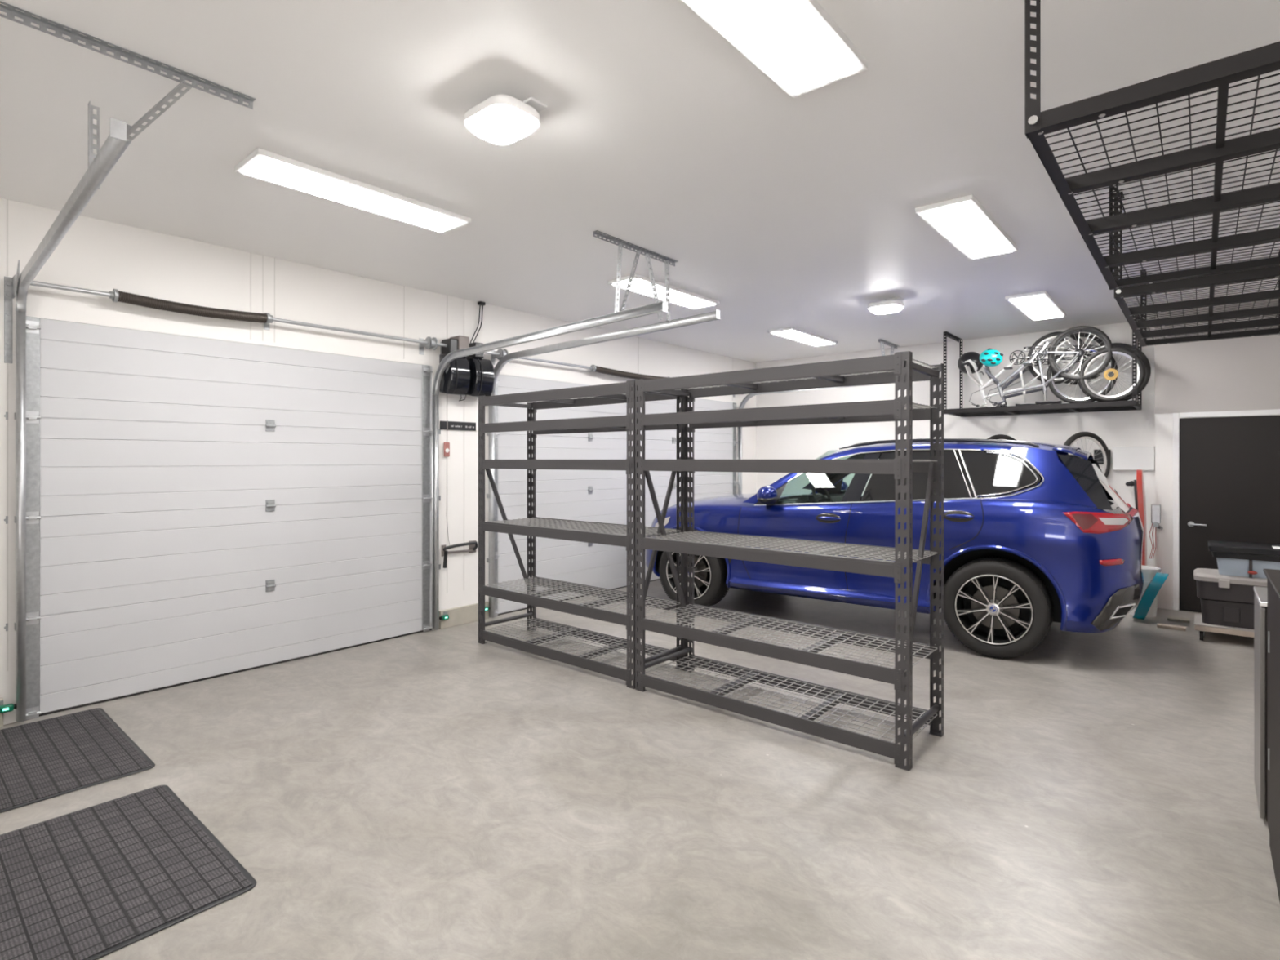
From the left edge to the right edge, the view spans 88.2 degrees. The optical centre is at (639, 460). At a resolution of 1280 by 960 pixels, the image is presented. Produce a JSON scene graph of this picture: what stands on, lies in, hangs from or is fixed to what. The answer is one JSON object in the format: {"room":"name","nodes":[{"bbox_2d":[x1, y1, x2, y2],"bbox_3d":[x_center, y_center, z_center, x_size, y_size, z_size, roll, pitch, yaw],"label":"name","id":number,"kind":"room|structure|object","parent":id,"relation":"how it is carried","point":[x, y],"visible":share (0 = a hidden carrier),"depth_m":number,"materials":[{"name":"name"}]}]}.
{"room":"garage","nodes":[
{"label":"garage","id":0,"kind":"room"},
{"bbox_2d":[0,198,755,724],"bbox_3d":[-2.263,0.010,5.472,0.200,2.980,12.200,0,0,40],"label":"wall","id":1,"kind":"structure","parent":0,"point":[94,254],"depth_m":4.94,"materials":[{"name":"white paint"}]},
{"bbox_2d":[4,117,131,722],"bbox_3d":[-2.677,0.162,3.009,2.362,2.636,0.084,0,0,40],"label":"door track","id":2,"kind":"object","parent":1,"relation":"attached to","point":[116,144],"visible":1,"depth_m":3.73,"materials":[{"name":"metal"}]},
{"bbox_2d":[0,700,17,713],"bbox_3d":[-3.556,1.385,3.711,0.042,0.070,0.084,0,0,40],"label":"sensor","id":3,"kind":"object","parent":2,"relation":"attached to","point":[10,707],"visible":1,"depth_m":3.70,"materials":[{"name":"teal plastic"}]},
{"bbox_2d":[26,315,432,719],"bbox_3d":[-2.704,0.318,4.810,0.086,2.375,2.742,0,0,40],"label":"door","id":4,"kind":"structure","parent":1,"relation":"in","point":[197,508],"depth_m":4.52,"materials":[{"name":"grey metal"}]},
{"bbox_2d":[30,280,447,355],"bbox_3d":[-2.600,-0.990,4.794,0.164,0.150,2.790,0,0,40],"label":"shaft","id":5,"kind":"object","parent":1,"relation":"attached to","point":[266,318],"visible":0.98,"depth_m":4.41,"materials":[{"name":"metal"}]},
{"bbox_2d":[0,601,488,727],"bbox_3d":[-3.781,1.420,3.507,0.034,0.160,7.220,0,0,40],"label":"baseboard","id":6,"kind":"structure","parent":1,"relation":"attached to","point":[467,614],"depth_m":6.00,"materials":[{"name":"concrete"}]},
{"bbox_2d":[6,199,733,671],"bbox_3d":[-1.126,-0.140,6.651,0.003,2.679,7.616,0,0,40],"label":"trim","id":7,"kind":"structure","parent":1,"relation":"attached to","point":[6,199],"depth_m":4.71,"materials":[{"name":"white"}]},
{"bbox_2d":[439,611,448,620],"bbox_3d":[-1.733,1.385,5.853,0.042,0.070,0.084,0,0,40],"label":"sensor","id":8,"kind":"object","parent":1,"relation":"attached to","point":[445,616],"visible":1,"depth_m":5.85,"materials":[{"name":"teal plastic"}]},
{"bbox_2d":[439,335,471,401],"bbox_3d":[-1.642,-0.811,5.865,0.236,0.579,0.205,0,0,40],"label":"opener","id":9,"kind":"object","parent":1,"relation":"attached to","point":[455,378],"visible":0.71,"depth_m":5.81,"materials":[{"name":"black plastic"}]},
{"bbox_2d":[444,394,449,545],"bbox_3d":[-1.729,0.070,5.915,0.024,1.420,0.058,0,0,40],"label":"emergency release","id":10,"kind":"object","parent":9,"relation":"hanging from","point":[446,445],"visible":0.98,"depth_m":5.92,"materials":[{"name":"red plastic"}]},
{"bbox_2d":[440,420,475,431],"bbox_3d":[-1.654,-0.310,6.020,0.016,0.084,0.375,0,0,40],"label":"wall strip","id":11,"kind":"object","parent":1,"relation":"attached to","point":[451,425],"visible":1,"depth_m":6.01,"materials":[{"name":"black plastic"}]},
{"bbox_2d":[441,540,478,568],"bbox_3d":[-1.626,0.856,6.009,0.073,0.211,0.364,0,0,40],"label":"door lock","id":12,"kind":"object","parent":1,"relation":"attached to","point":[473,544],"visible":1,"depth_m":5.96,"materials":[{"name":"black metal"}]},
{"bbox_2d":[466,342,494,396],"bbox_3d":[-1.475,-0.793,6.061,0.236,0.544,0.200,0,0,40],"label":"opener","id":13,"kind":"object","parent":1,"relation":"attached to","point":[482,370],"visible":0.71,"depth_m":5.99,"materials":[{"name":"black plastic"}]},
{"bbox_2d":[484,606,489,611],"bbox_3d":[-1.447,1.385,6.190,0.042,0.070,0.084,0,0,40],"label":"sensor","id":14,"kind":"object","parent":1,"relation":"attached to","point":[486,608],"visible":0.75,"depth_m":6.18,"materials":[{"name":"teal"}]},
{"bbox_2d":[431,301,667,630],"bbox_3d":[-0.821,0.243,5.004,2.602,2.473,0.106,0,0,40],"label":"door track","id":15,"kind":"object","parent":1,"relation":"attached to","point":[662,306],"visible":1,"depth_m":5.59,"materials":[{"name":"metal"}]},
{"bbox_2d":[486,309,720,617],"bbox_3d":[-0.460,0.221,5.413,2.622,2.518,0.084,0,0,40],"label":"door track","id":16,"kind":"object","parent":1,"relation":"attached to","point":[712,316],"visible":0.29,"depth_m":5.76,"materials":[{"name":"metal"}]},
{"bbox_2d":[483,348,734,397],"bbox_3d":[0.008,-0.985,7.859,0.164,0.150,4.620,0,0,40],"label":"shaft","id":17,"kind":"object","parent":1,"relation":"attached to","point":[500,353],"visible":0.72,"depth_m":7.19,"materials":[{"name":"metal"}]},
{"bbox_2d":[494,373,737,616],"bbox_3d":[-0.018,0.318,7.966,0.086,2.375,4.452,0,0,40],"label":"door","id":18,"kind":"structure","parent":1,"relation":"in","point":[586,495],"depth_m":7.20,"materials":[{"name":"grey metal"}]},
{"bbox_2d":[737,380,924,493],"bbox_3d":[2.433,0.233,8.811,2.622,2.494,0.106,0,0,40],"label":"door track","id":19,"kind":"object","parent":1,"relation":"attached to","point":[749,396],"visible":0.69,"depth_m":9.57,"materials":[{"name":"metal"}]},
{"bbox_2d":[0,579,1279,959],"bbox_3d":[0.059,1.560,3.495,6.700,0.120,12.200,0,0,40],"label":"floor","id":20,"kind":"structure","parent":0,"point":[443,793],"depth_m":2.87,"materials":[{"name":"concrete"}]},
{"bbox_2d":[0,707,155,813],"bbox_3d":[-3.127,1.495,3.239,1.190,0.009,0.980,0,0,40],"label":"floor mat","id":21,"kind":"object","parent":20,"relation":"on","point":[42,760],"visible":1,"depth_m":3.31,"materials":[{"name":"black plastic"}]},
{"bbox_2d":[0,785,256,959],"bbox_3d":[-2.074,1.495,2.327,1.125,0.009,0.955,0,0,40],"label":"floor mat","id":22,"kind":"object","parent":20,"relation":"on","point":[93,882],"visible":1,"depth_m":2.36,"materials":[{"name":"black plastic"}]},
{"bbox_2d":[478,379,684,688],"bbox_3d":[-0.501,0.488,5.088,1.694,2.026,0.575,0,0,40],"label":"shelving unit","id":23,"kind":"object","parent":20,"relation":"on","point":[593,532],"visible":0.84,"depth_m":4.97,"materials":[{"name":"grey metal"}]},
{"bbox_2d":[635,351,943,771],"bbox_3d":[0.816,0.488,3.965,1.745,2.026,0.575,0,0,40],"label":"shelving unit","id":24,"kind":"object","parent":20,"relation":"on","point":[900,368],"visible":1,"depth_m":3.74,"materials":[{"name":"grey metal"}]},
{"bbox_2d":[645,438,1143,657],"bbox_3d":[2.138,0.657,6.500,4.480,1.692,2.146,0,0,36],"label":"car","id":25,"kind":"object","parent":20,"relation":"on","point":[1036,536],"visible":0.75,"depth_m":5.13,"materials":[{"name":"blue paint"}]},
{"bbox_2d":[654,516,670,527],"bbox_3d":[0.219,0.652,6.831,0.026,0.155,0.272,0,0,-35],"label":"lamp","id":26,"kind":"object","parent":25,"relation":"on","point":[667,522],"depth_m":6.76,"materials":[{"name":"grey"}]},
{"bbox_2d":[756,485,777,498],"bbox_3d":[1.161,0.315,6.035,0.171,0.163,0.237,0,0,36],"label":"mirror","id":27,"kind":"object","parent":25,"relation":"attached to","point":[766,491],"depth_m":5.95,"materials":[{"name":"blue paint"}]},
{"bbox_2d":[756,497,777,504],"bbox_3d":[1.181,0.364,6.061,0.174,0.115,0.294,0,0,36],"label":"mirror","id":28,"kind":"object","parent":25,"relation":"attached to","point":[764,500],"depth_m":5.96,"materials":[{"name":"black plastic"}]},
{"bbox_2d":[796,493,822,502],"bbox_3d":[1.626,0.358,6.343,0.152,0.064,0.360,0,0,36],"label":"dashboard","id":29,"kind":"object","parent":25,"relation":"attached to","point":[806,498],"depth_m":6.20,"materials":[{"name":"black plastic"}]},
{"bbox_2d":[829,489,846,494],"bbox_3d":[2.274,0.364,7.544,0.174,0.115,0.294,0,0,36],"label":"mirror","id":30,"kind":"object","parent":25,"relation":"attached to","point":[831,491],"depth_m":7.46,"materials":[{"name":"black plastic"}]},
{"bbox_2d":[836,480,848,489],"bbox_3d":[2.294,0.315,7.571,0.171,0.163,0.237,0,0,36],"label":"mirror","id":31,"kind":"object","parent":25,"relation":"attached to","point":[844,486],"depth_m":7.49,"materials":[{"name":"blue paint"}]},
{"bbox_2d":[1062,511,1133,533],"bbox_3d":[3.259,0.440,4.651,0.496,0.151,0.116,0,0,2],"label":"tail lamp","id":32,"kind":"object","parent":25,"relation":"attached to","point":[1073,522],"depth_m":4.63,"materials":[{"name":"red plastic"}]},
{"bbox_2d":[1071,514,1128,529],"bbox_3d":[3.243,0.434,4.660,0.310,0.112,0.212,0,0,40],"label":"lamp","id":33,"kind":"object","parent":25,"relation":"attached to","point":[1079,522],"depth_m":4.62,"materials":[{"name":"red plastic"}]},
{"bbox_2d":[1133,470,1146,565],"bbox_3d":[5.037,0.800,6.691,0.139,1.400,0.320,0,0,40],"label":"sled","id":34,"kind":"object","parent":20,"relation":"on","point":[1139,484],"visible":0.48,"depth_m":6.57,"materials":[{"name":"red plastic"}]},
{"bbox_2d":[1128,564,1161,617],"bbox_3d":[4.873,1.270,6.420,0.308,0.459,0.302,0,0,40],"label":"pail","id":35,"kind":"object","parent":20,"relation":"on","point":[1148,571],"visible":0.27,"depth_m":6.30,"materials":[{"name":"white paint"}]},
{"bbox_2d":[1132,572,1168,619],"bbox_3d":[4.735,1.265,6.133,0.272,0.454,0.310,0,0,40],"label":"kneeboard","id":36,"kind":"object","parent":20,"relation":"on","point":[1158,580],"visible":0.98,"depth_m":6.03,"materials":[{"name":"teal plastic"}]},
{"bbox_2d":[1156,615,1189,631],"bbox_3d":[4.877,1.486,6.039,0.220,0.025,0.520,0,0,40],"label":"scrap","id":37,"kind":"object","parent":20,"relation":"on","point":[1169,618],"visible":1,"depth_m":5.91,"materials":[{"name":"brown wood"}]},
{"bbox_2d":[1194,613,1253,639],"bbox_3d":[5.033,1.429,5.427,0.734,0.139,0.454,0,0,40],"label":"wheeled dolly","id":38,"kind":"object","parent":20,"relation":"on","point":[1199,625],"visible":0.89,"depth_m":5.40,"materials":[{"name":"brown wood"}]},
{"bbox_2d":[1193,568,1267,629],"bbox_3d":[5.034,1.152,5.425,0.749,0.416,0.477,0,0,40],"label":"storage tote","id":39,"kind":"object","parent":38,"relation":"on","point":[1225,600],"visible":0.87,"depth_m":5.38,"materials":[{"name":"grey plastic"}]},
{"bbox_2d":[1207,540,1279,578],"bbox_3d":[5.076,0.824,5.397,0.665,0.241,0.460,0,0,40],"label":"tote","id":40,"kind":"object","parent":39,"relation":"on","point":[1249,560],"visible":1,"depth_m":5.34,"materials":[{"name":"plastic"}]},
{"bbox_2d":[1216,557,1279,578],"bbox_3d":[5.076,0.869,5.397,0.565,0.148,0.360,0,0,40],"label":"tub","id":41,"kind":"object","parent":40,"relation":"in","point":[1237,566],"depth_m":5.33,"materials":[{"name":"clear plastic"}]},
{"bbox_2d":[1271,546,1279,549],"bbox_3d":[5.148,0.701,5.231,0.200,0.003,0.200,0,0,40],"label":"paper sheet","id":42,"kind":"object","parent":40,"relation":"on","point":[1273,547],"visible":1,"depth_m":5.29,"materials":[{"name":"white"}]},
{"bbox_2d":[1253,586,1267,822],"bbox_3d":[2.933,1.042,2.697,0.610,0.914,0.440,0,0,40],"label":"base cabinet","id":43,"kind":"object","parent":20,"relation":"on","point":[1260,594],"visible":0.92,"depth_m":2.74,"materials":[{"name":"grey metal"}]},
{"bbox_2d":[1262,568,1279,902],"bbox_3d":[2.518,0.972,2.203,0.600,1.054,0.830,0,0,40],"label":"base cabinet","id":44,"kind":"object","parent":20,"relation":"on","point":[1273,575],"visible":1,"depth_m":2.35,"materials":[{"name":"black metal"}]},
{"bbox_2d":[0,0,1279,362],"bbox_3d":[0.059,-1.540,3.495,6.700,0.120,12.200,0,0,40],"label":"ceiling","id":45,"kind":"structure","parent":0,"point":[655,133],"depth_m":3.10,"materials":[{"name":"white paint"}]},
{"bbox_2d":[0,0,255,189],"bbox_3d":[-2.099,-1.289,2.437,0.467,0.378,1.090,0,0,40],"label":"hanger","id":46,"kind":"object","parent":45,"relation":"attached to","point":[11,11],"visible":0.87,"depth_m":2.51,"materials":[{"name":"metal"}]},
{"bbox_2d":[234,147,471,233],"bbox_3d":[-1.538,-1.462,3.686,0.310,0.034,1.200,0,0,40],"label":"recessed light","id":47,"kind":"object","parent":45,"relation":"in","point":[261,164],"visible":1,"depth_m":3.56,"materials":[{"name":"white plastic"}]},
{"bbox_2d":[467,301,484,356],"bbox_3d":[-1.523,-1.209,6.104,0.058,0.541,0.253,0,0,24],"label":"power cord","id":48,"kind":"object","parent":45,"relation":"hanging from","point":[479,303],"visible":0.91,"depth_m":6.17,"materials":[{"name":"black plastic"}]},
{"bbox_2d":[464,93,547,145],"bbox_3d":[-0.556,-1.409,2.726,0.284,0.142,0.268,0,0,40],"label":"light","id":49,"kind":"object","parent":45,"relation":"attached to","point":[501,119],"visible":1,"depth_m":2.65,"materials":[{"name":"white plastic"}]},
{"bbox_2d":[593,230,678,323],"bbox_3d":[0.002,-1.224,4.588,0.057,0.509,0.870,0,0,40],"label":"hanger","id":50,"kind":"object","parent":45,"relation":"attached to","point":[620,244],"visible":0.92,"depth_m":4.55,"materials":[{"name":"metal"}]},
{"bbox_2d":[607,274,719,309],"bbox_3d":[0.238,-1.462,5.811,0.310,0.034,1.200,0,0,40],"label":"recessed light","id":51,"kind":"object","parent":45,"relation":"in","point":[640,284],"visible":0.94,"depth_m":5.74,"materials":[{"name":"white plastic"}]},
{"bbox_2d":[681,0,867,97],"bbox_3d":[0.342,-1.462,2.099,0.310,0.034,1.200,0,0,40],"label":"recessed light","id":52,"kind":"object","parent":45,"relation":"in","point":[796,44],"visible":1,"depth_m":2.27,"materials":[{"name":"white plastic"}]},
{"bbox_2d":[767,326,837,346],"bbox_3d":[1.962,-1.462,7.890,0.310,0.034,1.200,0,0,40],"label":"recessed light","id":53,"kind":"object","parent":45,"relation":"in","point":[792,333],"visible":1,"depth_m":7.75,"materials":[{"name":"white plastic"}]},
{"bbox_2d":[867,296,903,314],"bbox_3d":[2.244,-1.409,6.016,0.284,0.142,0.268,0,0,40],"label":"light","id":54,"kind":"object","parent":45,"relation":"attached to","point":[890,305],"visible":1,"depth_m":5.93,"materials":[{"name":"white plastic"}]},
{"bbox_2d":[878,338,898,355],"bbox_3d":[3.142,-1.229,8.324,0.037,0.499,0.650,0,0,40],"label":"hanger","id":55,"kind":"object","parent":45,"relation":"attached to","point":[886,343],"visible":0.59,"depth_m":8.26,"materials":[{"name":"metal"}]},
{"bbox_2d":[915,194,1017,259],"bbox_3d":[2.121,-1.462,4.235,0.310,0.034,1.200,0,0,40],"label":"recessed light","id":56,"kind":"object","parent":45,"relation":"in","point":[963,221],"visible":1,"depth_m":4.11,"materials":[{"name":"white plastic"}]},
{"bbox_2d":[1005,290,1066,319],"bbox_3d":[3.805,-1.462,6.322,0.310,0.034,1.200,0,0,40],"label":"recessed light","id":57,"kind":"object","parent":45,"relation":"in","point":[1037,305],"visible":1,"depth_m":6.19,"materials":[{"name":"white plastic"}]},
{"bbox_2d":[943,315,1142,417],"bbox_3d":[4.399,-1.003,7.298,1.782,0.946,0.701,0,0,40],"label":"bike rack","id":58,"kind":"object","parent":45,"relation":"hanging from","point":[1131,405],"visible":0.67,"depth_m":7.20,"materials":[{"name":"black metal"}]},
{"bbox_2d":[957,351,982,373],"bbox_3d":[3.934,-1.160,7.949,0.246,0.267,0.376,0,0,-5],"label":"helmet","id":59,"kind":"object","parent":58,"relation":"hanging from","point":[974,357],"visible":0.77,"depth_m":7.82,"materials":[{"name":"black plastic"}]},
{"bbox_2d":[964,359,984,386],"bbox_3d":[3.925,-1.007,7.755,0.207,0.360,0.078,0,0,31],"label":"fender","id":60,"kind":"object","parent":58,"relation":"hanging from","point":[970,361],"visible":0.99,"depth_m":7.72,"materials":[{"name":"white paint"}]},
{"bbox_2d":[964,331,1088,407],"bbox_3d":[4.277,-0.989,7.364,1.198,0.800,0.520,0,0,40],"label":"bicycle","id":61,"kind":"object","parent":58,"relation":"on","point":[1035,373],"visible":0.63,"depth_m":7.32,"materials":[{"name":"white paint"}]},
{"bbox_2d":[987,333,1105,406],"bbox_3d":[4.541,-0.989,7.428,1.198,0.800,0.520,0,0,40],"label":"bicycle","id":62,"kind":"object","parent":58,"relation":"on","point":[1081,335],"visible":0.26,"depth_m":7.32,"materials":[{"name":"grey paint"}]},
{"bbox_2d":[982,325,1112,406],"bbox_3d":[4.316,-0.989,7.055,1.198,0.800,0.520,0,0,40],"label":"bicycle","id":63,"kind":"object","parent":58,"relation":"on","point":[1078,353],"visible":0.99,"depth_m":6.96,"materials":[{"name":"grey paint"}]},
{"bbox_2d":[976,348,1003,371],"bbox_3d":[3.854,-1.123,7.377,0.212,0.224,0.361,0,0,-26],"label":"helmet","id":64,"kind":"object","parent":63,"relation":"hanging from","point":[990,357],"visible":1,"depth_m":7.26,"materials":[{"name":"teal plastic"}]},
{"bbox_2d":[1046,344,1118,403],"bbox_3d":[4.641,-0.901,6.949,0.628,0.628,0.100,0,0,40],"label":"wheel","id":65,"kind":"object","parent":58,"relation":"on","point":[1051,385],"visible":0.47,"depth_m":6.96,"materials":[{"name":"black rubber"}]},
{"bbox_2d":[1079,347,1145,401],"bbox_3d":[4.762,-0.861,6.675,0.549,0.549,0.100,0,0,40],"label":"wheel","id":66,"kind":"object","parent":58,"relation":"on","point":[1140,366],"visible":0.94,"depth_m":6.65,"materials":[{"name":"black rubber"}]},
{"bbox_2d":[1077,342,1151,401],"bbox_3d":[4.917,-0.901,6.872,0.628,0.628,0.100,0,0,40],"label":"wheel","id":67,"kind":"object","parent":58,"relation":"on","point":[1146,362],"visible":0.17,"depth_m":6.75,"materials":[{"name":"black rubber"}]},
{"bbox_2d":[1024,0,1279,289],"bbox_3d":[2.088,-1.188,2.392,0.826,0.579,2.214,0,0,40],"label":"rack","id":68,"kind":"object","parent":45,"relation":"hanging from","point":[1220,73],"visible":1,"depth_m":2.08,"materials":[{"name":"black metal"}]},
{"bbox_2d":[1114,191,1279,346],"bbox_3d":[3.618,-1.188,4.189,0.826,0.579,2.114,0,0,40],"label":"rack","id":69,"kind":"object","parent":45,"relation":"hanging from","point":[1211,281],"visible":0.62,"depth_m":4.07,"materials":[{"name":"black metal"}]},
{"bbox_2d":[755,322,1279,609],"bbox_3d":[4.040,0.010,8.018,6.500,2.980,0.450,0,0,40],"label":"wall","id":70,"kind":"structure","parent":0,"point":[1144,427],"depth_m":7.84,"materials":[{"name":"white paint"}]},
{"bbox_2d":[986,434,1017,440],"bbox_3d":[4.027,0.560,7.598,0.930,1.708,0.604,0,0,-10],"label":"wheel","id":71,"kind":"object","parent":70,"relation":"hanging from","point":[1000,437],"visible":0.02,"depth_m":7.60,"materials":[{"name":"black rubber"}]},
{"bbox_2d":[1063,431,1111,477],"bbox_3d":[4.646,0.550,7.063,0.930,1.708,0.604,0,0,-14],"label":"wheel","id":72,"kind":"object","parent":70,"relation":"hanging from","point":[1070,441],"visible":0.11,"depth_m":7.12,"materials":[{"name":"black rubber"}]},
{"bbox_2d":[1093,449,1111,464],"bbox_3d":[5.059,-0.035,7.233,0.150,0.160,0.026,0,0,40],"label":"tray","id":73,"kind":"object","parent":70,"relation":"attached to","point":[1100,461],"visible":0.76,"depth_m":7.24,"materials":[{"name":"black plastic"}]},
{"bbox_2d":[1125,480,1133,486],"bbox_3d":[5.245,0.250,7.013,0.146,0.056,0.118,0,0,40],"label":"wall hook","id":74,"kind":"object","parent":70,"relation":"attached to","point":[1131,482],"visible":0.76,"depth_m":6.99,"materials":[{"name":"black plastic"}]},
{"bbox_2d":[1112,446,1155,470],"bbox_3d":[5.261,-0.018,7.045,0.360,0.255,0.050,0,0,40],"label":"board","id":75,"kind":"object","parent":70,"relation":"attached to","point":[1124,458],"visible":1,"depth_m":7.02,"materials":[{"name":"white plastic"}]},
{"bbox_2d":[1149,504,1163,559],"bbox_3d":[5.195,0.725,6.651,0.115,0.551,0.134,0,0,40],"label":"electrical box","id":76,"kind":"object","parent":70,"relation":"attached to","point":[1155,508],"visible":1,"depth_m":6.66,"materials":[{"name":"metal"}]},
{"bbox_2d":[1155,300,1279,413],"bbox_3d":[5.795,-0.976,6.222,1.497,1.007,0.012,0,0,40],"label":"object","id":77,"kind":"structure","parent":70,"relation":"attached to","point":[1242,373],"depth_m":6.38,"materials":[{"name":"grey paint"}]},
{"bbox_2d":[1173,408,1279,610],"bbox_3d":[5.722,0.514,6.280,1.025,1.969,0.018,0,0,40],"label":"trim","id":78,"kind":"structure","parent":70,"relation":"attached to","point":[1176,416],"depth_m":6.58,"materials":[{"name":"white paint"}]},
{"bbox_2d":[1179,415,1279,612],"bbox_3d":[5.724,0.539,6.278,0.928,1.910,0.109,0,0,40],"label":"door","id":79,"kind":"structure","parent":70,"relation":"in","point":[1229,467],"depth_m":6.38,"materials":[{"name":"black paint"}]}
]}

